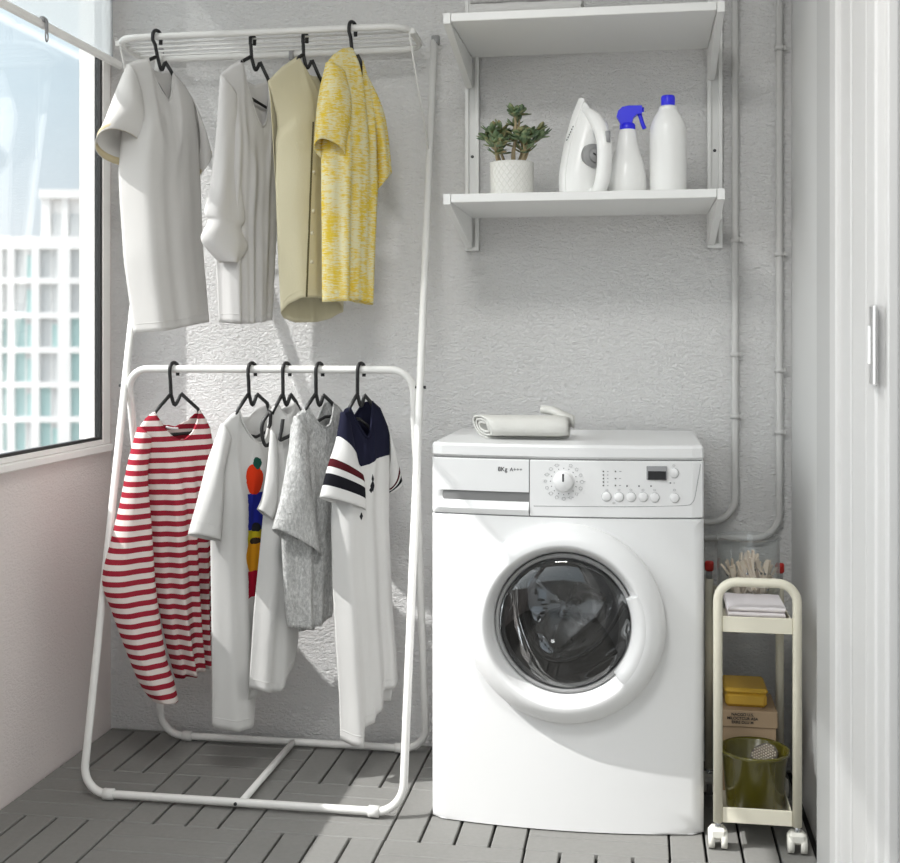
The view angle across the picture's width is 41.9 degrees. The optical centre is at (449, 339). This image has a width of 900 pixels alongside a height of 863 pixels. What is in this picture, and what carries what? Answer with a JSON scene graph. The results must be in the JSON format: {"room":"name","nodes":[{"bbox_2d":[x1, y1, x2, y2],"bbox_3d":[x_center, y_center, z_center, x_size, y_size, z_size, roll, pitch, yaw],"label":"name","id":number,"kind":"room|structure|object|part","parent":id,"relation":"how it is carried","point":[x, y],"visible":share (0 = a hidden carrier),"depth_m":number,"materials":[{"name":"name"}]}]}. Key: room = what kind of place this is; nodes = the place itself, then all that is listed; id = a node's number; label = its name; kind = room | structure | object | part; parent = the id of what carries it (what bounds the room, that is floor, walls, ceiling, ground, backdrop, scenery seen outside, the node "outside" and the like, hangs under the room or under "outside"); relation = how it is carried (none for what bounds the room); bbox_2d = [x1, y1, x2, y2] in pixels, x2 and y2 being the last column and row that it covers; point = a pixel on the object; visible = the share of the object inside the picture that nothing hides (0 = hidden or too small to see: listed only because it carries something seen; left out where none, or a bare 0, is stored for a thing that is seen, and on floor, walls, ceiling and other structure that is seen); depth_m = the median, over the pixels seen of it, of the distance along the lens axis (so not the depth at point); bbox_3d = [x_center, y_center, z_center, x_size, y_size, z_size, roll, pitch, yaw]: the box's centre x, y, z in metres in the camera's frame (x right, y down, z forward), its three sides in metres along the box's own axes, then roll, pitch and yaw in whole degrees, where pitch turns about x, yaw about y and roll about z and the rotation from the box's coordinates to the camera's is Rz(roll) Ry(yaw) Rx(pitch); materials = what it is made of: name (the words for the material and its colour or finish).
{"room":"laundry room","nodes":[
{"label":"laundry room","id":0,"kind":"room"},
{"bbox_2d":[0,65,110,809],"bbox_3d":[-1.273,-0.164,1.414,0.050,2.610,3.785,0,0,9],"label":"wall","id":1,"kind":"structure","parent":0,"point":[53,516],"depth_m":2.93,"materials":[{"name":"paint"}]},
{"bbox_2d":[0,49,112,473],"bbox_3d":[-1.233,-0.486,1.596,0.070,1.585,3.358,0,0,9],"label":"window","id":2,"kind":"structure","parent":1,"relation":"in","point":[94,73],"depth_m":3.20,"materials":[{"name":"white"}]},
{"bbox_3d":[-1.222,-0.493,1.580,0.005,1.510,3.268,0,0,9],"label":"pane","id":3,"kind":"part","parent":2,"relation":"part of","materials":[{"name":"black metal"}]},
{"bbox_3d":[-1.208,0.296,1.592,0.020,0.020,3.358,0,0,9],"label":"sill","id":4,"kind":"part","parent":2,"relation":"part of","materials":[{"name":"white"}]},
{"bbox_2d":[0,0,122,69],"bbox_3d":[-1.175,-1.056,1.646,0.044,0.679,3.275,0,0,9],"label":"roller blind","id":5,"kind":"object","parent":1,"relation":"attached to","point":[87,25],"visible":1,"depth_m":3.00,"materials":[{"name":"white fabric"}]},
{"bbox_2d":[0,728,816,862],"bbox_3d":[-0.292,1.111,1.255,2.137,0.060,3.985,0,0,9],"label":"floor","id":6,"kind":"structure","parent":0,"point":[58,819],"depth_m":2.62,"materials":[{"name":"grey wood"}]},
{"bbox_2d":[81,23,439,817],"bbox_3d":[-0.473,0.139,2.939,0.838,1.880,0.483,0,0,9],"label":"clothes rack","id":7,"kind":"object","parent":6,"relation":"on","point":[416,570],"visible":0.93,"depth_m":2.95,"materials":[{"name":"white metal"}]},
{"bbox_3d":[-0.835,-0.623,3.106,0.005,0.300,0.090,0,0,39],"label":"stay rod","id":8,"kind":"part","parent":7,"relation":"part of","materials":[{"name":"white metal"}]},
{"bbox_2d":[149,29,172,96],"bbox_3d":[-0.746,-0.706,3.033,0.144,0.190,0.018,0,0,-44],"label":"hanger","id":9,"kind":"object","parent":7,"relation":"hanging from","point":[156,56],"visible":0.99,"depth_m":3.02,"materials":[{"name":"black plastic"}]},
{"bbox_2d":[95,58,211,332],"bbox_3d":[-0.753,-0.370,3.009,0.326,0.704,0.119,0,0,-39],"label":"v-neck tee","id":10,"kind":"object","parent":9,"relation":"hanging from","point":[159,144],"visible":1,"depth_m":2.97,"materials":[{"name":"white fabric"}]},
{"bbox_2d":[154,361,200,435],"bbox_3d":[-0.694,0.148,2.975,0.167,0.190,0.020,0,0,-42],"label":"hanger","id":11,"kind":"object","parent":7,"relation":"hanging from","point":[170,395],"visible":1,"depth_m":2.97,"materials":[{"name":"black plastic"}]},
{"bbox_2d":[102,410,212,703],"bbox_3d":[-0.717,0.538,2.942,0.128,0.721,0.318,0,0,38],"label":"striped shirt","id":12,"kind":"object","parent":11,"relation":"hanging from","point":[152,561],"visible":0.88,"depth_m":2.92,"materials":[{"name":"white fabric"}]},
{"bbox_2d":[235,361,268,438],"bbox_3d":[-0.496,0.150,2.938,0.130,0.195,0.018,0,0,-45],"label":"hanger","id":13,"kind":"object","parent":7,"relation":"hanging from","point":[248,395],"visible":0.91,"depth_m":2.93,"materials":[{"name":"black plastic"}]},
{"bbox_2d":[188,404,271,731],"bbox_3d":[-0.523,0.559,2.904,0.074,0.796,0.296,0,0,35],"label":"printed tee","id":14,"kind":"object","parent":13,"relation":"hanging from","point":[226,514],"visible":0.73,"depth_m":2.87,"materials":[{"name":"white fabric"}]},
{"bbox_2d":[240,36,269,108],"bbox_3d":[-0.507,-0.693,3.022,0.144,0.189,0.015,0,0,-43],"label":"hanger","id":15,"kind":"object","parent":7,"relation":"hanging from","point":[259,64],"visible":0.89,"depth_m":3.02,"materials":[{"name":"black plastic"}]},
{"bbox_2d":[201,60,276,323],"bbox_3d":[-0.535,-0.378,2.989,0.084,0.675,0.245,0,0,32],"label":"shirt","id":16,"kind":"object","parent":15,"relation":"hanging from","point":[240,231],"visible":0.94,"depth_m":2.97,"materials":[{"name":"white fabric"}]},
{"bbox_2d":[119,23,422,62],"bbox_3d":[-0.471,-0.775,3.075,0.797,0.030,0.207,0,0,9],"label":"shelf","id":17,"kind":"object","parent":7,"relation":"attached to","point":[291,54],"depth_m":3.05,"materials":[{"name":"white metal"}]},
{"bbox_3d":[-0.441,0.570,3.026,0.758,1.012,0.209,0,0,9],"label":"hanging frame","id":18,"kind":"part","parent":7,"relation":"part of","materials":[{"name":"white metal"}]},
{"bbox_2d":[260,361,300,446],"bbox_3d":[-0.408,0.158,2.903,0.120,0.211,0.047,0,0,-44],"label":"hanger","id":19,"kind":"object","parent":7,"relation":"hanging from","point":[269,413],"visible":0.95,"depth_m":2.90,"materials":[{"name":"black plastic"}]},
{"bbox_2d":[248,402,302,699],"bbox_3d":[-0.424,0.516,2.904,0.164,0.723,0.066,0,0,-40],"label":"shirt","id":20,"kind":"object","parent":19,"relation":"hanging from","point":[274,645],"visible":0.66,"depth_m":2.87,"materials":[{"name":"white fabric"}]},
{"bbox_2d":[297,34,321,81],"bbox_3d":[-0.366,-0.694,3.003,0.167,0.188,0.015,0,0,-43],"label":"hanger","id":21,"kind":"object","parent":7,"relation":"hanging from","point":[304,40],"visible":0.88,"depth_m":3.00,"materials":[{"name":"black plastic"}]},
{"bbox_2d":[268,56,343,322],"bbox_3d":[-0.358,-0.383,2.999,0.083,0.676,0.232,0,0,37],"label":"shirt","id":22,"kind":"object","parent":21,"relation":"hanging from","point":[293,92],"visible":0.61,"depth_m":2.95,"materials":[{"name":"beige fabric"}]},
{"bbox_2d":[304,361,334,421],"bbox_3d":[-0.324,0.133,2.910,0.125,0.161,0.018,0,0,-45],"label":"hanger","id":23,"kind":"object","parent":7,"relation":"hanging from","point":[315,395],"visible":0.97,"depth_m":2.90,"materials":[{"name":"black plastic"}]},
{"bbox_2d":[272,402,342,631],"bbox_3d":[-0.349,0.437,2.880,0.088,0.565,0.232,0,0,29],"label":"marl tee","id":24,"kind":"object","parent":23,"relation":"hanging from","point":[302,520],"visible":0.89,"depth_m":2.85,"materials":[{"name":"grey fabric"}]},
{"bbox_2d":[347,20,362,71],"bbox_3d":[-0.250,-0.721,2.937,0.094,0.161,0.019,0,0,-42],"label":"hanger","id":25,"kind":"object","parent":7,"relation":"hanging from","point":[350,22],"visible":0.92,"depth_m":2.94,"materials":[{"name":"black plastic"}]},
{"bbox_2d":[314,47,391,304],"bbox_3d":[-0.247,-0.410,2.937,0.088,0.643,0.231,0,0,41],"label":"patterned tee","id":26,"kind":"object","parent":25,"relation":"hanging from","point":[351,140],"visible":1,"depth_m":2.90,"materials":[{"name":"yellow fabric"}]},
{"bbox_2d":[348,361,371,428],"bbox_3d":[-0.211,0.139,2.901,0.112,0.172,0.019,0,0,-42],"label":"hanger","id":27,"kind":"object","parent":7,"relation":"hanging from","point":[361,402],"visible":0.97,"depth_m":2.89,"materials":[{"name":"black plastic"}]},
{"bbox_2d":[320,401,402,747],"bbox_3d":[-0.221,0.570,2.884,0.082,0.838,0.263,0,0,37],"label":"shirt","id":28,"kind":"object","parent":27,"relation":"hanging from","point":[363,469],"visible":1,"depth_m":2.86,"materials":[{"name":"white fabric"}]},
{"bbox_3d":[-0.076,-0.623,2.983,0.005,0.300,0.087,0,0,36],"label":"stay rod","id":29,"kind":"part","parent":7,"relation":"part of","materials":[{"name":"white metal"}]},
{"bbox_2d":[433,428,703,834],"bbox_3d":[0.284,0.656,2.784,0.603,0.850,0.502,0,0,9],"label":"washing machine","id":30,"kind":"object","parent":6,"relation":"on","point":[568,573],"visible":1,"depth_m":2.57,"materials":[{"name":"white metal"}]},
{"bbox_3d":[0.100,0.327,2.835,0.223,0.124,0.461,0,0,9],"label":"detergent drawer","id":31,"kind":"part","parent":30,"relation":"part of","materials":[{"name":"white plastic"}]},
{"bbox_2d":[473,405,574,438],"bbox_3d":[0.171,0.195,2.779,0.243,0.074,0.160,0,0,9],"label":"folded cloth","id":32,"kind":"object","parent":30,"relation":"on","point":[557,424],"visible":1,"depth_m":2.71,"materials":[{"name":"white fabric"}]},
{"bbox_3d":[0.248,0.311,2.571,0.047,0.047,0.023,0,0,9],"label":"program knob","id":33,"kind":"part","parent":30,"relation":"part of","materials":[{"name":"white plastic"}]},
{"bbox_2d":[500,557,630,687],"bbox_3d":[0.260,0.620,2.627,0.287,0.287,0.154,0,0,9],"label":"door","id":34,"kind":"structure","parent":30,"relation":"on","point":[565,622],"depth_m":2.56,"materials":[{"name":"clear glass"}]},
{"bbox_3d":[0.249,0.620,2.565,0.437,0.437,0.057,0,0,9],"label":"door","id":35,"kind":"part","parent":30,"relation":"part of","materials":[{"name":"white plastic"}]},
{"bbox_3d":[0.288,0.247,2.807,0.603,0.032,0.457,0,0,9],"label":"lid","id":36,"kind":"part","parent":30,"relation":"part of","materials":[{"name":"white plastic"}]},
{"bbox_3d":[0.399,0.327,2.789,0.378,0.124,0.457,0,0,9],"label":"control panel","id":37,"kind":"part","parent":30,"relation":"part of","materials":[{"name":"white plastic"}]},
{"bbox_2d":[704,561,807,853],"bbox_3d":[0.675,0.792,2.644,0.202,0.577,0.354,0,0,9],"label":"trolley","id":38,"kind":"object","parent":6,"relation":"on","point":[717,622],"visible":0.84,"depth_m":2.49,"materials":[{"name":"beige metal"}]},
{"bbox_3d":[0.619,0.796,2.805,0.019,0.454,0.020,0,0,9],"label":"post","id":39,"kind":"part","parent":38,"relation":"part of","materials":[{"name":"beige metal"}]},
{"bbox_2d":[716,531,781,608],"bbox_3d":[0.689,0.533,2.712,0.148,0.162,0.148,0,0,9],"label":"glass jar","id":40,"kind":"object","parent":38,"relation":"on","point":[729,531],"visible":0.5,"depth_m":2.68,"materials":[{"name":"clear glass"}]},
{"bbox_2d":[726,558,733,589],"bbox_3d":[0.649,0.541,2.713,0.023,0.074,0.017,0,0,-3],"label":"peg","id":41,"kind":"object","parent":40,"relation":"in","point":[727,560],"visible":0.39,"depth_m":2.71,"materials":[{"name":"beige wood"}]},
{"bbox_2d":[720,561,740,587],"bbox_3d":[0.644,0.539,2.693,0.054,0.067,0.015,0,0,-18],"label":"peg","id":42,"kind":"object","parent":40,"relation":"in","point":[726,563],"visible":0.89,"depth_m":2.69,"materials":[{"name":"beige wood"}]},
{"bbox_2d":[729,566,736,592],"bbox_3d":[0.647,0.552,2.686,0.018,0.073,0.039,0,0,37],"label":"peg","id":43,"kind":"object","parent":40,"relation":"in","point":[731,569],"visible":0.42,"depth_m":2.68,"materials":[{"name":"beige wood"}]},
{"bbox_2d":[731,564,740,592],"bbox_3d":[0.655,0.551,2.692,0.024,0.073,0.019,0,0,18],"label":"peg","id":44,"kind":"object","parent":40,"relation":"in","point":[738,590],"visible":0.46,"depth_m":2.69,"materials":[{"name":"beige wood"}]},
{"bbox_2d":[737,552,745,576],"bbox_3d":[0.688,0.537,2.771,0.019,0.070,0.050,0,0,29],"label":"peg","id":45,"kind":"object","parent":40,"relation":"in","point":[741,555],"visible":0.17,"depth_m":2.78,"materials":[{"name":"beige wood"}]},
{"bbox_2d":[735,560,753,591],"bbox_3d":[0.669,0.535,2.668,0.043,0.072,0.019,0,0,-2],"label":"peg","id":46,"kind":"object","parent":40,"relation":"in","point":[742,569],"visible":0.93,"depth_m":2.66,"materials":[{"name":"beige wood"}]},
{"bbox_2d":[742,587,748,592],"bbox_3d":[0.685,0.571,2.707,0.042,0.072,0.014,0,0,42],"label":"peg","id":47,"kind":"object","parent":40,"relation":"in","point":[745,590],"visible":0.08,"depth_m":2.71,"materials":[{"name":"beige wood"}]},
{"bbox_2d":[744,557,755,577],"bbox_3d":[0.686,0.530,2.674,0.036,0.073,0.015,0,0,-25],"label":"peg","id":48,"kind":"object","parent":40,"relation":"in","point":[751,570],"visible":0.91,"depth_m":2.67,"materials":[{"name":"beige wood"}]},
{"bbox_2d":[743,560,758,590],"bbox_3d":[0.683,0.535,2.675,0.043,0.072,0.020,0,0,25],"label":"peg","id":49,"kind":"object","parent":40,"relation":"in","point":[750,576],"visible":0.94,"depth_m":2.67,"materials":[{"name":"beige wood"}]},
{"bbox_2d":[755,559,762,577],"bbox_3d":[0.717,0.544,2.717,0.024,0.074,0.027,0,0,-10],"label":"peg","id":50,"kind":"object","parent":40,"relation":"in","point":[758,568],"visible":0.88,"depth_m":2.71,"materials":[{"name":"beige wood"}]},
{"bbox_2d":[760,560,770,591],"bbox_3d":[0.722,0.539,2.688,0.020,0.074,0.020,0,0,30],"label":"peg","id":51,"kind":"object","parent":40,"relation":"in","point":[766,568],"visible":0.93,"depth_m":2.68,"materials":[{"name":"beige wood"}]},
{"bbox_2d":[758,575,775,593],"bbox_3d":[0.722,0.573,2.697,0.051,0.070,0.019,0,0,5],"label":"peg","id":52,"kind":"object","parent":40,"relation":"in","point":[769,576],"visible":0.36,"depth_m":2.69,"materials":[{"name":"beige wood"}]},
{"bbox_2d":[768,564,777,577],"bbox_3d":[0.735,0.553,2.713,0.042,0.071,0.011,0,0,37],"label":"peg","id":53,"kind":"object","parent":40,"relation":"in","point":[771,566],"visible":0.34,"depth_m":2.71,"materials":[{"name":"beige wood"}]},
{"label":"peg","id":54,"kind":"object","parent":40,"relation":"in","visible":0},
{"bbox_2d":[746,550,754,564],"bbox_3d":[0.688,0.517,2.689,0.019,0.073,0.018,0,0,-8],"label":"peg","id":55,"kind":"object","parent":54,"relation":"on","point":[748,551],"visible":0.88,"depth_m":2.68,"materials":[{"name":"beige wood"}]},
{"bbox_2d":[725,605,772,617],"bbox_3d":[0.670,0.604,2.583,0.122,0.020,0.145,0,0,9],"label":"folded napkin","id":56,"kind":"object","parent":38,"relation":"on","point":[726,611],"visible":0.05,"depth_m":2.59,"materials":[{"name":"white fabric"}]},
{"bbox_2d":[728,611,785,617],"bbox_3d":[0.668,0.588,2.583,0.122,0.010,0.145,0,0,9],"label":"folded napkin","id":57,"kind":"object","parent":56,"relation":"on","point":[731,613],"visible":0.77,"depth_m":2.52,"materials":[{"name":"white fabric"}]},
{"bbox_2d":[723,592,785,612],"bbox_3d":[0.667,0.577,2.584,0.122,0.010,0.144,0,0,9],"label":"folded napkin","id":58,"kind":"object","parent":57,"relation":"on","point":[749,602],"visible":0.99,"depth_m":2.56,"materials":[{"name":"white fabric"}]},
{"bbox_2d":[723,693,777,789],"bbox_3d":[0.684,0.927,2.715,0.126,0.184,0.145,0,0,9],"label":"cardboard box","id":59,"kind":"object","parent":38,"relation":"on","point":[738,721],"visible":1,"depth_m":2.65,"materials":[{"name":"beige cardboard"}]},
{"bbox_2d":[723,675,767,706],"bbox_3d":[0.681,0.813,2.722,0.096,0.043,0.112,0,0,9],"label":"box","id":60,"kind":"object","parent":59,"relation":"on","point":[745,691],"visible":0.92,"depth_m":2.67,"materials":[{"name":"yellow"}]},
{"bbox_3d":[0.681,0.798,2.722,0.096,0.012,0.112,0,0,9],"label":"box lid","id":61,"kind":"part","parent":60,"relation":"part of","materials":[{"name":"orange"}]},
{"bbox_3d":[0.684,0.854,2.716,0.126,0.038,0.144,0,0,9],"label":"box lid","id":62,"kind":"part","parent":59,"relation":"part of","materials":[{"name":"beige cardboard"}]},
{"bbox_2d":[713,585,792,633],"bbox_3d":[0.674,0.603,2.637,0.143,0.033,0.318,0,0,9],"label":"tray","id":63,"kind":"object","parent":38,"relation":"on","point":[723,623],"depth_m":2.48,"materials":[{"name":"beige metal"}]},
{"bbox_2d":[723,736,789,809],"bbox_3d":[0.664,0.954,2.562,0.151,0.130,0.151,0,0,9],"label":"bucket","id":64,"kind":"object","parent":38,"relation":"on","point":[749,783],"visible":0.88,"depth_m":2.51,"materials":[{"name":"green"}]},
{"bbox_2d":[751,743,778,758],"bbox_3d":[0.673,0.942,2.568,0.089,0.120,0.044,0,0,9],"label":"brush","id":65,"kind":"object","parent":64,"relation":"in","point":[765,750],"visible":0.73,"depth_m":2.56,"materials":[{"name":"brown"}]},
{"bbox_2d":[723,789,792,826],"bbox_3d":[0.674,1.007,2.637,0.143,0.032,0.318,0,0,9],"label":"tray","id":66,"kind":"object","parent":38,"relation":"on","point":[784,817],"depth_m":2.48,"materials":[{"name":"beige metal"}]},
{"bbox_3d":[0.780,0.796,2.779,0.019,0.454,0.020,0,0,9],"label":"post","id":67,"kind":"part","parent":38,"relation":"part of","materials":[{"name":"beige metal"}]},
{"bbox_2d":[111,0,790,772],"bbox_3d":[0.069,-0.164,3.175,2.137,2.610,0.120,0,0,9],"label":"wall","id":68,"kind":"structure","parent":0,"point":[607,322],"depth_m":3.11,"materials":[{"name":"grey paint"}]},
{"bbox_2d":[443,0,724,250],"bbox_3d":[0.339,-0.577,2.875,0.664,0.684,0.385,0,0,9],"label":"wall shelf","id":69,"kind":"object","parent":68,"relation":"attached to","point":[472,36],"visible":1,"depth_m":2.84,"materials":[{"name":"white metal"}]},
{"bbox_2d":[476,103,551,192],"bbox_3d":[0.148,-0.451,2.805,0.178,0.220,0.148,0,0,-24],"label":"potted succulent","id":70,"kind":"object","parent":69,"relation":"on","point":[513,175],"visible":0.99,"depth_m":2.77,"materials":[{"name":"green plant"}]},
{"bbox_3d":[0.146,-0.474,2.805,0.140,0.133,0.100,0,0,-25],"label":"stem","id":71,"kind":"part","parent":70,"relation":"part of","materials":[{"name":"beige plant"}]},
{"bbox_2d":[490,160,533,192],"bbox_3d":[0.148,-0.382,2.812,0.107,0.083,0.107,0,0,9],"label":"pot","id":72,"kind":"object","parent":70,"relation":"attached to","point":[506,176],"depth_m":2.77,"materials":[{"name":"white ceramic"}]},
{"bbox_2d":[469,0,584,11],"bbox_3d":[0.195,-0.798,2.878,0.266,0.072,0.257,0,0,9],"label":"folded towel","id":73,"kind":"object","parent":69,"relation":"on","point":[475,5],"visible":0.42,"depth_m":2.76,"materials":[{"name":"white fabric"}]},
{"bbox_2d":[559,98,611,191],"bbox_3d":[0.337,-0.452,2.760,0.118,0.252,0.126,0,0,-29],"label":"iron","id":74,"kind":"object","parent":69,"relation":"on","point":[586,159],"visible":0.92,"depth_m":2.75,"materials":[{"name":"white"}]},
{"bbox_3d":[0.341,-0.440,2.752,0.035,0.229,0.104,0,0,-29],"label":"handle","id":75,"kind":"part","parent":74,"relation":"part of","materials":[{"name":"white plastic"}]},
{"bbox_2d":[609,105,645,190],"bbox_3d":[0.420,-0.446,2.779,0.089,0.212,0.089,0,0,9],"label":"spray bottle","id":76,"kind":"object","parent":69,"relation":"on","point":[628,172],"visible":0.77,"depth_m":2.75,"materials":[{"name":"white plastic"}]},
{"bbox_2d":[650,95,686,189],"bbox_3d":[0.513,-0.457,2.764,0.086,0.234,0.086,0,0,9],"label":"detergent bottle","id":77,"kind":"object","parent":69,"relation":"on","point":[668,136],"visible":0.77,"depth_m":2.73,"materials":[{"name":"white plastic"}]},
{"bbox_2d":[704,0,741,525],"bbox_3d":[0.592,-0.472,3.014,0.307,1.891,0.029,0,0,9],"label":"pipe","id":78,"kind":"object","parent":68,"relation":"attached to","point":[735,239],"visible":0.98,"depth_m":2.98,"materials":[{"name":"grey metal"}]},
{"bbox_2d":[704,0,786,541],"bbox_3d":[0.646,-0.452,3.006,0.416,1.930,0.029,0,0,9],"label":"pipe","id":79,"kind":"object","parent":68,"relation":"attached to","point":[779,47],"visible":0.98,"depth_m":2.97,"materials":[{"name":"grey metal"}]},
{"bbox_2d":[791,0,816,843],"bbox_3d":[0.625,-0.164,1.107,0.120,2.610,3.785,0,0,9],"label":"wall","id":80,"kind":"structure","parent":0,"point":[803,12],"depth_m":2.76,"materials":[{"name":"paint"}]},
{"bbox_2d":[817,0,899,862],"bbox_3d":[0.680,0.011,1.612,0.131,2.260,1.600,0,0,9],"label":"door","id":81,"kind":"structure","parent":80,"relation":"in","point":[858,41],"depth_m":1.99,"materials":[{"name":"grey"}]},
{"bbox_3d":[0.797,0.011,2.305,0.122,2.260,0.195,0,0,9],"label":"casing","id":82,"kind":"part","parent":81,"relation":"part of","materials":[{"name":"grey"}]},
{"bbox_3d":[0.763,0.011,2.116,0.128,2.260,0.171,0,0,9],"label":"frame","id":83,"kind":"part","parent":81,"relation":"part of","materials":[{"name":"white paint"}]},
{"bbox_3d":[0.649,0.008,1.804,0.008,0.123,0.038,0,0,9],"label":"handle","id":84,"kind":"part","parent":81,"relation":"part of","materials":[{"name":"silver metal"}]},
{"bbox_3d":[0.621,0.034,1.294,0.047,2.205,0.953,0,0,9],"label":"panel","id":85,"kind":"part","parent":81,"relation":"part of","materials":[{"name":"grey"}]},
{"label":"outside","id":86,"kind":"structure","parent":0,"visible":0},
{"bbox_2d":[0,189,78,452],"bbox_3d":[-37.915,9.736,117.000,21.641,47.932,16.957,0,0,9],"label":"office building","id":87,"kind":"structure","parent":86,"point":[39,275],"depth_m":110.37,"materials":[{"name":"white concrete"}]}
]}

